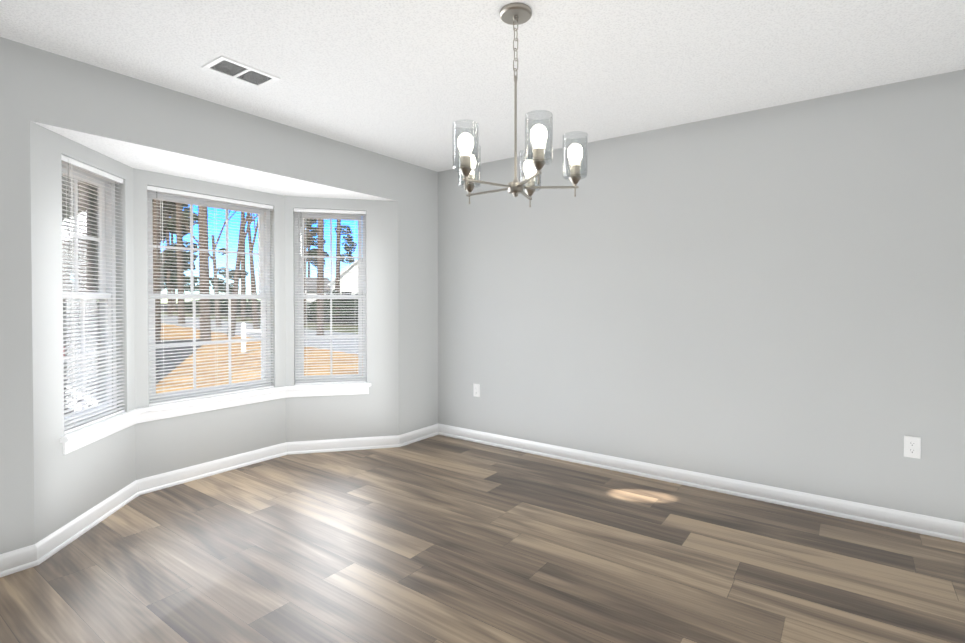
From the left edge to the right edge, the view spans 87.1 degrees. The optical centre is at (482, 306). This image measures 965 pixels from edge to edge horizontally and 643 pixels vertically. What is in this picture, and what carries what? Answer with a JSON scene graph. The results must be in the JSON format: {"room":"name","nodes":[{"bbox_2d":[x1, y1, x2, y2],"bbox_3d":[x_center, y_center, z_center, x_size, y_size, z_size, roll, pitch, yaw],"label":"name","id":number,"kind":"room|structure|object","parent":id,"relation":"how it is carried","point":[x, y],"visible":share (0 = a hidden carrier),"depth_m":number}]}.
{"room":"empty dining room","nodes":[
{"label":"empty dining room","id":0,"kind":"room"},
{"bbox_2d":[62,135,369,199],"bbox_3d":[-1.857,-1.034,3.663,0.810,0.300,2.890,1,1,36],"label":"ceiling","id":1,"kind":"structure","parent":0,"point":[157,163],"depth_m":3.37},
{"bbox_2d":[0,37,437,553],"bbox_3d":[-2.219,-0.004,2.869,0.727,2.440,5.140,1,1,36],"label":"wall","id":2,"kind":"structure","parent":0,"point":[70,486],"depth_m":3.16},
{"bbox_2d":[61,162,116,428],"bbox_3d":[-2.273,-0.061,2.863,0.077,1.469,0.588,0,1,-7],"label":"window","id":3,"kind":"structure","parent":2,"relation":"in","point":[85,244],"depth_m":2.95},
{"bbox_2d":[61,154,124,433],"bbox_3d":[-2.196,-0.062,2.872,0.038,1.440,0.558,0,1,-7],"label":"window blind","id":4,"kind":"object","parent":3,"relation":"attached to","point":[92,170],"visible":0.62,"depth_m":2.84},
{"bbox_2d":[147,190,270,402],"bbox_3d":[-1.990,-0.072,3.725,0.077,1.469,0.923,1,1,36],"label":"window","id":5,"kind":"structure","parent":2,"relation":"in","point":[266,283],"depth_m":3.72},
{"bbox_2d":[147,185,273,405],"bbox_3d":[-1.927,-0.072,3.679,0.038,1.440,0.893,1,1,36],"label":"window blind","id":6,"kind":"object","parent":5,"relation":"attached to","point":[193,195],"visible":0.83,"depth_m":3.63},
{"bbox_2d":[60,382,370,454],"bbox_3d":[-1.729,0.699,3.562,0.556,0.093,2.167,1,1,36],"label":"window sill","id":7,"kind":"structure","parent":2,"relation":"attached to","point":[83,436],"depth_m":3.52},
{"bbox_2d":[294,212,366,382],"bbox_3d":[-1.276,-0.079,4.284,0.600,1.469,0.077,0,1,-14],"label":"window","id":8,"kind":"structure","parent":2,"relation":"in","point":[361,232],"depth_m":4.27},
{"bbox_2d":[294,208,365,384],"bbox_3d":[-1.257,-0.079,4.209,0.570,1.440,0.038,0,1,-14],"label":"window blind","id":9,"kind":"object","parent":8,"relation":"attached to","point":[336,212],"visible":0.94,"depth_m":4.21},
{"bbox_2d":[0,423,964,577],"bbox_3d":[-0.299,1.184,1.577,5.085,0.097,5.000,1,1,36],"label":"baseboard","id":10,"kind":"structure","parent":2,"relation":"attached to","point":[36,554],"depth_m":3.32},
{"bbox_2d":[0,435,964,642],"bbox_3d":[-0.411,1.262,1.659,5.640,0.060,5.280,1,1,36],"label":"floor","id":11,"kind":"structure","parent":0,"point":[440,539],"depth_m":2.40},
{"bbox_2d":[0,0,964,171],"bbox_3d":[-0.063,-1.245,1.374,4.780,0.080,5.280,1,1,36],"label":"ceiling","id":12,"kind":"structure","parent":0,"point":[410,81],"depth_m":2.47},
{"bbox_2d":[201,55,279,87],"bbox_3d":[-1.257,-1.218,2.653,0.205,0.007,0.315,1,1,36],"label":"ceiling vent","id":13,"kind":"object","parent":12,"relation":"in","point":[236,70],"visible":1,"depth_m":2.64},
{"bbox_2d":[452,3,587,206],"bbox_3d":[0.120,-0.833,2.113,0.549,0.763,0.568,1,1,36],"label":"chandelier","id":14,"kind":"object","parent":12,"relation":"hanging from","point":[513,14],"visible":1,"depth_m":2.06},
{"bbox_2d":[438,69,964,522],"bbox_3d":[1.448,-0.011,3.470,4.780,2.440,0.140,1,1,36],"label":"wall","id":15,"kind":"structure","parent":0,"point":[773,296],"depth_m":3.23},
{"bbox_2d":[473,383,479,396],"bbox_3d":[-0.052,0.741,4.477,0.070,0.115,0.008,1,1,36],"label":"electrical outlet","id":16,"kind":"object","parent":15,"relation":"attached to","point":[476,390],"visible":1,"depth_m":4.47},
{"bbox_2d":[904,435,920,458],"bbox_3d":[2.326,0.763,2.749,0.070,0.115,0.008,1,1,36],"label":"electrical outlet","id":17,"kind":"object","parent":15,"relation":"attached to","point":[912,446],"visible":1,"depth_m":2.75},
{"label":"outside","id":18,"kind":"structure","parent":0,"visible":0},
{"bbox_2d":[156,303,362,392],"bbox_3d":[-33.678,0.532,98.432,356.070,0.226,512.508,1,1,36],"label":"ground","id":19,"kind":"structure","parent":18,"point":[250,313],"depth_m":16.40},
{"bbox_2d":[241,322,260,351],"bbox_3d":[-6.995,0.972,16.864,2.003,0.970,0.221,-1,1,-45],"label":"mailbox","id":20,"kind":"object","parent":19,"relation":"on","point":[252,330],"depth_m":16.16},
{"bbox_2d":[152,199,357,340],"bbox_3d":[-24.267,-10.776,75.608,114.924,24.290,87.210,1,1,36],"label":"grove","id":21,"kind":"object","parent":19,"relation":"on","point":[232,286],"depth_m":35.06},
{"bbox_2d":[307,260,357,312],"bbox_3d":[-18.122,-2.063,58.739,13.130,5.970,11.640,0,1,-14],"label":"house","id":22,"kind":"structure","parent":19,"relation":"on","point":[333,282],"depth_m":54.15}
]}

